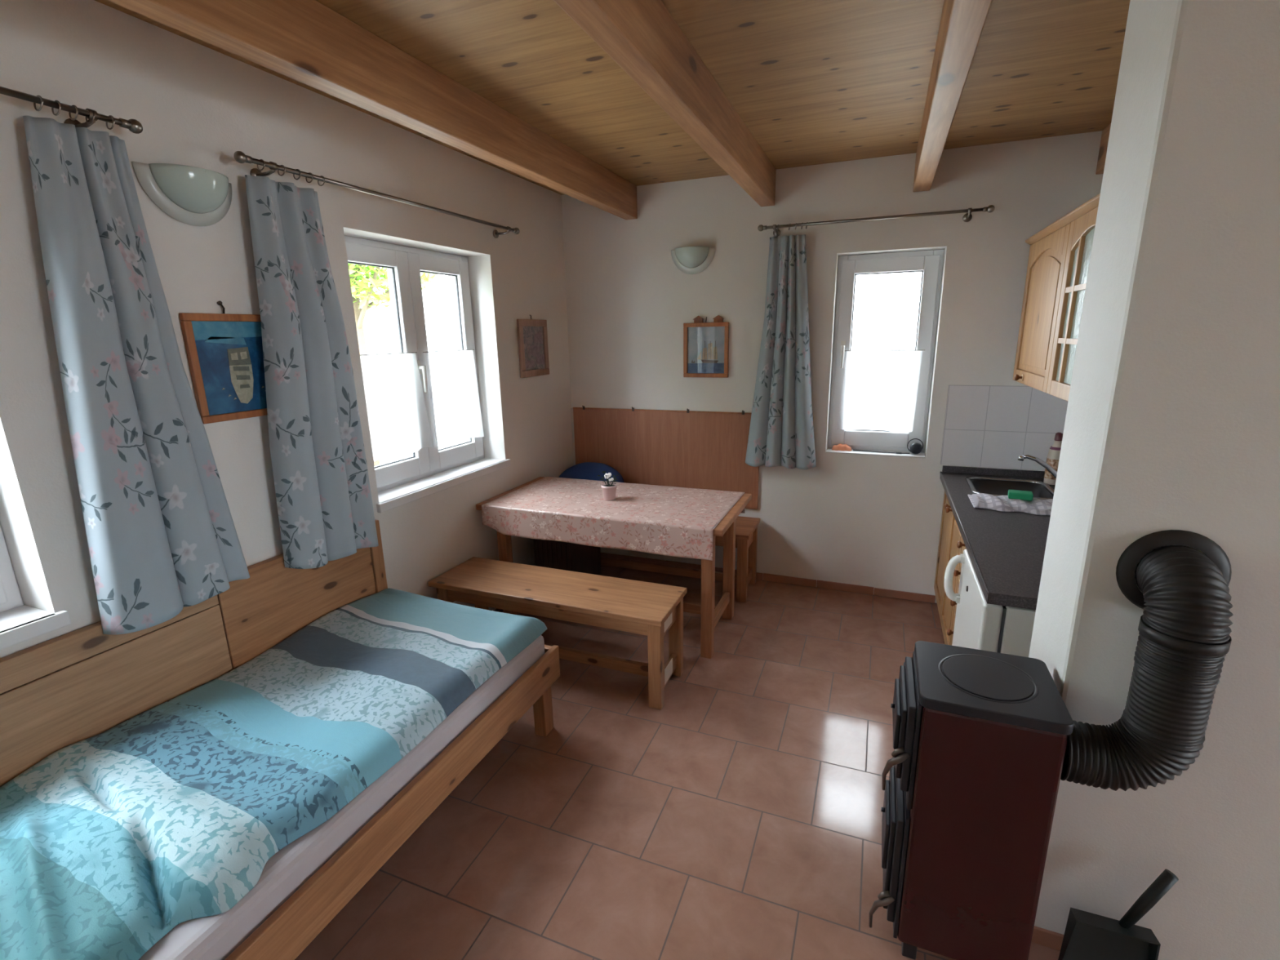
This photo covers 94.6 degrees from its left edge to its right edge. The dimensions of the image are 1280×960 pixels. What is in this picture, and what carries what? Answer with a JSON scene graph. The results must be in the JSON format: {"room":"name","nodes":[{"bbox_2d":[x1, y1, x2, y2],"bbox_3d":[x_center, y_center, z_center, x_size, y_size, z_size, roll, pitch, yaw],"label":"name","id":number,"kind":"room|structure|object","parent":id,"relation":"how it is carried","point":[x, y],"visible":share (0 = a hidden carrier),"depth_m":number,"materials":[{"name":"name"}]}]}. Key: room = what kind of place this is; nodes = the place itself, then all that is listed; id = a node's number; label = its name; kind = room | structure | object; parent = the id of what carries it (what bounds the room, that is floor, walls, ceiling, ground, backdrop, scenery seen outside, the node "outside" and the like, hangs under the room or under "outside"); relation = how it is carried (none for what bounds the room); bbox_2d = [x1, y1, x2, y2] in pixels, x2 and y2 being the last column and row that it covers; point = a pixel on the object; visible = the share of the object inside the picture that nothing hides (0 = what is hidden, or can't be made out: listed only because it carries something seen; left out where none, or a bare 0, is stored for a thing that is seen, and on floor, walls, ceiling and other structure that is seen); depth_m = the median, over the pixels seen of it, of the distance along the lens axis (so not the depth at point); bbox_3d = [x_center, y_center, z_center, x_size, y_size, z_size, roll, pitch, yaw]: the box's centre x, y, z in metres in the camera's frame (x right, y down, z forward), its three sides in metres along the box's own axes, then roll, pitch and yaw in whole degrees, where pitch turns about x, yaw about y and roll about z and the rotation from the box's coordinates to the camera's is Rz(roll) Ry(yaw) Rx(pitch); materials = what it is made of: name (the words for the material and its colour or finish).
{"room":"studio apartment","nodes":[
{"label":"studio apartment","id":0,"kind":"room"},
{"bbox_2d":[0,0,573,657],"bbox_3d":[-1.540,-0.114,2.112,0.300,2.553,5.450,4,15,21],"label":"wall","id":1,"kind":"structure","parent":0,"point":[195,104],"depth_m":2.02,"materials":[{"name":"white paint"}]},
{"bbox_2d":[0,524,71,649],"bbox_3d":[-1.895,-0.068,1.075,0.244,1.195,1.040,4,15,21],"label":"window","id":2,"kind":"structure","parent":1,"relation":"in","point":[20,623],"depth_m":1.61,"materials":[{"name":"white plastic"}]},
{"bbox_2d":[0,86,142,133],"bbox_3d":[-1.755,-0.772,0.874,0.106,0.060,1.769,4,15,21],"label":"curtain rod","id":3,"kind":"object","parent":1,"relation":"attached to","point":[134,126],"visible":0.95,"depth_m":1.53,"materials":[{"name":"silver metal"}]},
{"bbox_2d":[22,115,249,634],"bbox_3d":[-1.430,-0.260,1.702,0.091,1.361,0.422,4,15,21],"label":"curtain","id":4,"kind":"object","parent":3,"relation":"hanging from","point":[162,539],"visible":1,"depth_m":1.64,"materials":[{"name":"blue fabric"}]},
{"bbox_2d":[131,161,231,226],"bbox_3d":[-1.368,-0.875,1.835,0.108,0.153,0.288,4,15,21],"label":"wall lamp","id":5,"kind":"object","parent":1,"relation":"attached to","point":[193,196],"visible":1,"depth_m":1.79,"materials":[{"name":"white glass"}]},
{"bbox_2d":[178,301,267,423],"bbox_3d":[-1.375,-0.410,2.030,0.021,0.392,0.326,4,15,21],"label":"picture","id":6,"kind":"object","parent":1,"relation":"attached to","point":[224,351],"visible":0.65,"depth_m":1.99,"materials":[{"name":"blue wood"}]},
{"bbox_2d":[191,320,266,415],"bbox_3d":[-1.378,-0.390,2.036,0.008,0.302,0.278,4,15,21],"label":"painting","id":7,"kind":"object","parent":6,"relation":"attached to","point":[228,355],"depth_m":2.00},
{"bbox_2d":[233,151,519,238],"bbox_3d":[-1.026,-1.216,2.638,0.106,0.060,1.629,4,15,21],"label":"curtain rod","id":8,"kind":"object","parent":1,"relation":"attached to","point":[240,157],"visible":0.98,"depth_m":2.22,"materials":[{"name":"silver metal"}]},
{"bbox_2d":[244,174,378,568],"bbox_3d":[-1.218,-0.357,2.219,0.092,1.403,0.420,4,15,21],"label":"curtain","id":9,"kind":"object","parent":8,"relation":"hanging from","point":[322,483],"visible":1,"depth_m":2.17,"materials":[{"name":"blue fabric"}]},
{"bbox_2d":[344,235,511,512],"bbox_3d":[-1.095,-0.560,3.012,0.244,1.200,1.029,4,15,21],"label":"window","id":10,"kind":"structure","parent":1,"relation":"in","point":[427,471],"depth_m":3.00,"materials":[{"name":"white plastic"}]},
{"bbox_2d":[360,351,433,462],"bbox_3d":[-1.182,-0.359,2.861,0.024,0.498,0.432,4,15,21],"label":"cafe curtain","id":11,"kind":"object","parent":10,"relation":"hanging from","point":[398,420],"visible":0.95,"depth_m":2.85,"materials":[{"name":"white fabric"}]},
{"bbox_2d":[422,349,484,447],"bbox_3d":[-1.018,-0.456,3.259,0.024,0.508,0.432,4,15,21],"label":"cafe curtain","id":12,"kind":"object","parent":10,"relation":"hanging from","point":[451,374],"visible":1,"depth_m":3.25,"materials":[{"name":"white fabric"}]},
{"bbox_2d":[493,608,502,612],"bbox_3d":[-1.383,1.117,2.327,0.010,0.052,4.886,4,15,21],"label":"baseboard","id":13,"kind":"structure","parent":1,"relation":"attached to","point":[495,609],"depth_m":3.58,"materials":[{"name":"brown wood"}]},
{"bbox_2d":[516,315,549,377],"bbox_3d":[-0.672,-0.848,3.732,0.019,0.378,0.328,4,15,21],"label":"picture","id":14,"kind":"object","parent":1,"relation":"attached to","point":[532,335],"visible":1,"depth_m":3.72,"materials":[{"name":"brown wood"}]},
{"bbox_2d":[523,326,544,370],"bbox_3d":[-0.675,-0.835,3.737,0.007,0.266,0.244,4,15,21],"label":"painting","id":15,"kind":"object","parent":14,"relation":"attached to","point":[533,336],"depth_m":3.74},
{"bbox_2d":[94,0,1129,195],"bbox_3d":[1.822,-1.147,0.458,7.600,0.120,5.450,4,15,21],"label":"ceiling","id":16,"kind":"structure","parent":0,"point":[813,82],"depth_m":2.12,"materials":[{"name":"brown wood"}]},
{"bbox_2d":[107,0,637,219],"bbox_3d":[-0.976,-1.200,1.545,0.083,0.194,4.949,4,15,21],"label":"beam","id":17,"kind":"structure","parent":16,"relation":"attached to","point":[308,42],"depth_m":1.85,"materials":[{"name":"brown wood"}]},
{"bbox_2d":[553,0,776,206],"bbox_3d":[-0.169,-1.137,1.228,0.083,0.194,4.949,4,15,21],"label":"beam","id":18,"kind":"structure","parent":16,"relation":"attached to","point":[642,37],"depth_m":1.83,"materials":[{"name":"brown wood"}]},
{"bbox_2d":[912,0,992,191],"bbox_3d":[0.592,-1.078,0.928,0.083,0.194,4.949,4,15,21],"label":"beam","id":19,"kind":"structure","parent":16,"relation":"attached to","point":[962,22],"depth_m":1.77,"materials":[{"name":"brown wood"}]},
{"bbox_2d":[1095,123,1111,174],"bbox_3d":[1.912,-1.373,2.020,0.064,0.194,1.868,4,15,21],"label":"beam","id":20,"kind":"structure","parent":16,"relation":"attached to","point":[1105,133],"depth_m":2.81,"materials":[{"name":"brown wood"}]},
{"bbox_2d":[294,564,1060,959],"bbox_3d":[1.873,1.447,1.099,7.600,0.120,5.450,4,15,21],"label":"floor","id":21,"kind":"structure","parent":0,"point":[740,817],"depth_m":2.08,"materials":[{"name":"tile"}]},
{"bbox_2d":[0,520,559,959],"bbox_3d":[-1.151,0.858,1.665,0.882,0.866,2.150,4,15,21],"label":"bed","id":22,"kind":"object","parent":21,"relation":"on","point":[61,691],"visible":0.43,"depth_m":1.77,"materials":[{"name":"brown wood"}]},
{"bbox_2d":[138,635,544,959],"bbox_3d":[-1.145,0.920,1.682,0.807,0.166,2.067,4,15,21],"label":"mattress","id":23,"kind":"object","parent":22,"relation":"on","point":[215,937],"visible":0.2,"depth_m":1.46,"materials":[{"name":"white fabric"}]},
{"bbox_2d":[0,587,546,959],"bbox_3d":[-1.130,0.749,1.693,0.797,0.155,2.005,4,15,21],"label":"duvet","id":24,"kind":"object","parent":23,"relation":"on","point":[152,823],"visible":1,"depth_m":1.56,"materials":[{"name":"teal fabric"}]},
{"bbox_2d":[428,556,686,709],"bbox_3d":[-0.418,0.735,2.972,1.253,0.450,0.367,4,15,21],"label":"bench","id":25,"kind":"object","parent":21,"relation":"on","point":[651,610],"visible":0.75,"depth_m":2.84,"materials":[{"name":"brown wood"}]},
{"bbox_2d":[475,476,751,658],"bbox_3d":[-0.130,0.466,3.439,1.408,0.738,0.690,4,15,21],"label":"dining table","id":26,"kind":"object","parent":21,"relation":"on","point":[710,614],"visible":0.34,"depth_m":3.28,"materials":[{"name":"brown wood"}]},
{"bbox_2d":[481,476,745,560],"bbox_3d":[-0.133,0.180,3.364,1.316,0.154,0.739,4,15,21],"label":"tablecloth","id":27,"kind":"object","parent":26,"relation":"on","point":[662,520],"visible":0.94,"depth_m":3.14,"materials":[{"name":"pink fabric"}]},
{"bbox_2d":[597,471,619,500],"bbox_3d":[-0.171,0.032,3.317,0.123,0.154,0.120,4,15,21],"label":"flower pot","id":28,"kind":"object","parent":27,"relation":"on","point":[609,489],"visible":1,"depth_m":3.29,"materials":[{"name":"ceramic"}]},
{"bbox_2d":[600,515,759,602],"bbox_3d":[0.089,0.463,4.034,1.380,0.450,0.375,4,15,21],"label":"bench","id":29,"kind":"object","parent":21,"relation":"on","point":[746,527],"visible":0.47,"depth_m":3.88,"materials":[{"name":"brown wood"}]},
{"bbox_2d":[558,462,623,482],"bbox_3d":[-0.350,0.044,4.038,0.512,0.292,0.305,4,15,21],"label":"cushion","id":30,"kind":"object","parent":29,"relation":"on","point":[586,470],"visible":0.34,"depth_m":4.02,"materials":[{"name":"blue fabric"}]},
{"bbox_2d":[933,491,962,644],"bbox_3d":[1.871,0.497,3.045,0.598,0.790,0.888,4,15,21],"label":"base cabinet","id":31,"kind":"object","parent":21,"relation":"on","point":[949,533],"visible":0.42,"depth_m":3.13,"materials":[{"name":"brown wood"}]},
{"bbox_2d":[939,465,1055,609],"bbox_3d":[1.702,0.175,2.550,0.596,0.076,1.762,4,15,21],"label":"countertop","id":32,"kind":"structure","parent":31,"relation":"on","point":[1006,550],"depth_m":2.33,"materials":[{"name":"laminate"}]},
{"bbox_2d":[964,475,1054,499],"bbox_3d":[1.931,0.106,3.090,0.391,0.145,0.421,4,15,21],"label":"sink","id":33,"kind":"object","parent":32,"relation":"in","point":[996,486],"visible":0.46,"depth_m":3.23,"materials":[{"name":"metal"}]},
{"bbox_2d":[968,493,1053,515],"bbox_3d":[1.764,0.105,2.741,0.395,0.037,0.272,4,15,21],"label":"tea towel","id":34,"kind":"object","parent":32,"relation":"on","point":[1036,506],"visible":0.71,"depth_m":2.71,"materials":[{"name":"fabric"}]},
{"bbox_2d":[1007,489,1033,500],"bbox_3d":[1.775,0.070,2.756,0.097,0.032,0.064,7,16,28],"label":"sponge","id":35,"kind":"object","parent":34,"relation":"on","point":[1012,494],"visible":1,"depth_m":2.73,"materials":[{"name":"green plastic"}]},
{"bbox_2d":[1017,454,1057,478],"bbox_3d":[2.057,-0.034,2.988,0.109,0.180,0.250,-14,19,-41],"label":"faucet","id":36,"kind":"object","parent":32,"relation":"on","point":[1021,458],"visible":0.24,"depth_m":2.98,"materials":[{"name":"silver metal"}]},
{"bbox_2d":[1043,432,1062,484],"bbox_3d":[2.186,-0.114,3.106,0.076,0.275,0.076,4,15,21],"label":"soap bottle","id":37,"kind":"object","parent":32,"relation":"on","point":[1053,455],"visible":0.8,"depth_m":3.08,"materials":[{"name":"beige plastic"}]},
{"bbox_2d":[946,539,966,645],"bbox_3d":[1.646,0.635,2.507,0.602,0.790,0.302,4,15,21],"label":"drawer unit","id":38,"kind":"object","parent":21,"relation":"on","point":[959,544],"visible":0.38,"depth_m":2.62,"materials":[{"name":"brown wood"}]},
{"bbox_2d":[869,640,1074,959],"bbox_3d":[0.834,0.875,1.573,0.372,0.802,0.292,4,15,21],"label":"stove","id":39,"kind":"object","parent":21,"relation":"on","point":[980,737],"visible":1,"depth_m":1.44,"materials":[{"name":"red metal"}]},
{"bbox_2d":[943,549,1035,657],"bbox_3d":[1.446,0.735,2.133,0.640,0.783,0.544,4,15,21],"label":"fridge","id":40,"kind":"object","parent":21,"relation":"on","point":[979,624],"visible":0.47,"depth_m":1.92,"materials":[{"name":"white metal"}]},
{"bbox_2d":[1057,868,1178,959],"bbox_3d":[1.168,1.121,1.458,0.233,0.364,0.117,4,15,21],"label":"dustpan","id":41,"kind":"object","parent":21,"relation":"on","point":[1087,935],"visible":1,"depth_m":1.46,"materials":[{"name":"metal"}]},
{"bbox_2d":[561,130,1102,603],"bbox_3d":[0.963,-0.585,3.820,3.030,2.553,0.300,4,15,21],"label":"wall","id":42,"kind":"structure","parent":0,"point":[864,520],"depth_m":3.61,"materials":[{"name":"white paint"}]},
{"bbox_2d":[570,405,759,509],"bbox_3d":[0.136,-0.172,4.077,1.364,0.659,0.038,4,15,21],"label":"wall panel","id":43,"kind":"object","parent":42,"relation":"attached to","point":[688,449],"visible":0.8,"depth_m":4.04,"materials":[{"name":"brown wood"}]},
{"bbox_2d":[671,245,715,274],"bbox_3d":[0.314,-1.359,3.661,0.288,0.153,0.108,4,15,21],"label":"wall lamp","id":44,"kind":"object","parent":42,"relation":"attached to","point":[688,260],"visible":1,"depth_m":3.65,"materials":[{"name":"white glass"}]},
{"bbox_2d":[683,315,728,377],"bbox_3d":[0.423,-0.856,3.793,0.297,0.388,0.024,4,15,21],"label":"picture","id":45,"kind":"object","parent":42,"relation":"attached to","point":[705,344],"visible":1,"depth_m":3.79,"materials":[{"name":"brown wood"}]},
{"bbox_2d":[687,326,724,373],"bbox_3d":[0.425,-0.835,3.802,0.245,0.292,0.009,4,15,21],"label":"painting","id":46,"kind":"object","parent":45,"relation":"attached to","point":[705,344],"depth_m":3.80,"materials":[{"name":"blue paint"}]},
{"bbox_2d":[600,552,935,603],"bbox_3d":[0.674,0.644,4.079,2.456,0.052,0.010,4,15,21],"label":"baseboard","id":47,"kind":"structure","parent":42,"relation":"attached to","point":[768,577],"depth_m":3.88,"materials":[{"name":"brown tile"}]},
{"bbox_2d":[757,204,995,236],"bbox_3d":[1.258,-1.420,3.256,1.204,0.060,0.106,4,15,21],"label":"curtain rod","id":48,"kind":"object","parent":42,"relation":"attached to","point":[967,216],"visible":1,"depth_m":3.19,"materials":[{"name":"silver metal"}]},
{"bbox_2d":[745,234,816,469],"bbox_3d":[0.865,-0.744,3.563,0.446,1.372,0.071,4,15,21],"label":"curtain","id":49,"kind":"object","parent":48,"relation":"hanging from","point":[781,433],"visible":1,"depth_m":3.57,"materials":[{"name":"blue fabric"}]},
{"bbox_2d":[826,248,944,457],"bbox_3d":[1.442,-0.738,3.519,0.564,1.169,0.194,4,15,21],"label":"window","id":50,"kind":"structure","parent":42,"relation":"in","point":[930,262],"depth_m":3.51,"materials":[{"name":"white plastic"}]},
{"bbox_2d":[831,444,851,451],"bbox_3d":[1.266,-0.207,3.705,0.117,0.041,0.055,4,15,21],"label":"cleaning cloth","id":51,"kind":"object","parent":50,"relation":"on","point":[840,446],"visible":1,"depth_m":3.69,"materials":[{"name":"orange fabric"}]},
{"bbox_2d":[837,349,924,432],"bbox_3d":[1.443,-0.534,3.555,0.452,0.486,0.024,4,15,21],"label":"cafe curtain","id":52,"kind":"object","parent":50,"relation":"hanging from","point":[880,387],"visible":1,"depth_m":3.55,"materials":[{"name":"white fabric"}]},
{"bbox_2d":[853,438,923,453],"bbox_3d":[1.505,-0.210,3.586,0.393,0.092,0.050,4,15,21],"label":"round device","id":53,"kind":"object","parent":50,"relation":"on","point":[915,447],"visible":1,"depth_m":3.53,"materials":[{"name":"black plastic"}]},
{"bbox_2d":[1028,0,1279,959],"bbox_3d":[3.167,0.151,0.668,4.470,2.553,0.330,4,15,21],"label":"wall","id":54,"kind":"structure","parent":0,"point":[1172,422],"depth_m":1.29,"materials":[{"name":"white paint"}]},
{"bbox_2d":[1031,925,1063,951],"bbox_3d":[3.127,1.403,0.814,4.448,0.052,0.010,4,15,21],"label":"baseboard","id":55,"kind":"structure","parent":54,"relation":"attached to","point":[1052,940],"depth_m":1.60,"materials":[{"name":"brown tile"}]},
{"bbox_2d":[1060,529,1233,791],"bbox_3d":[1.121,0.416,1.300,0.277,0.599,0.173,4,15,21],"label":"pipe","id":56,"kind":"object","parent":54,"relation":"attached to","point":[1184,642],"visible":0.95,"depth_m":1.25,"materials":[{"name":"black metal"}]},
{"bbox_3d":[2.114,-0.254,2.389,0.200,2.553,2.170,4,15,21],"label":"wall","id":57,"kind":"structure","parent":0,"visible":0},
{"bbox_2d":[940,385,1067,470],"bbox_3d":[1.698,-0.086,2.475,0.610,0.458,1.799,4,15,21],"label":"tiles","id":58,"kind":"structure","parent":57,"relation":"attached to","point":[990,426],"depth_m":3.29,"materials":[{"name":"white tile"}]},
{"bbox_2d":[1013,193,1100,401],"bbox_3d":[1.831,-0.697,2.372,0.354,0.689,1.312,4,15,21],"label":"upper cabinet","id":59,"kind":"object","parent":57,"relation":"attached to","point":[1060,255],"visible":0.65,"depth_m":2.41,"materials":[{"name":"brown wood"}]},
{"label":"outside","id":60,"kind":"structure","parent":0,"visible":0},
{"bbox_2d":[380,428,881,464],"bbox_3d":[-1.386,-1.422,15.527,50.000,0.150,60.000,4,15,21],"label":"ground","id":61,"kind":"structure","parent":60,"point":[382,460],"depth_m":11.42,"materials":[{"name":"white"}]},
{"bbox_2d":[347,262,437,466],"bbox_3d":[-4.360,-2.501,8.877,3.294,5.259,3.292,4,15,21],"label":"tree","id":62,"kind":"object","parent":61,"relation":"on","point":[371,274],"visible":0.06,"depth_m":8.78,"materials":[{"name":"green plant"}]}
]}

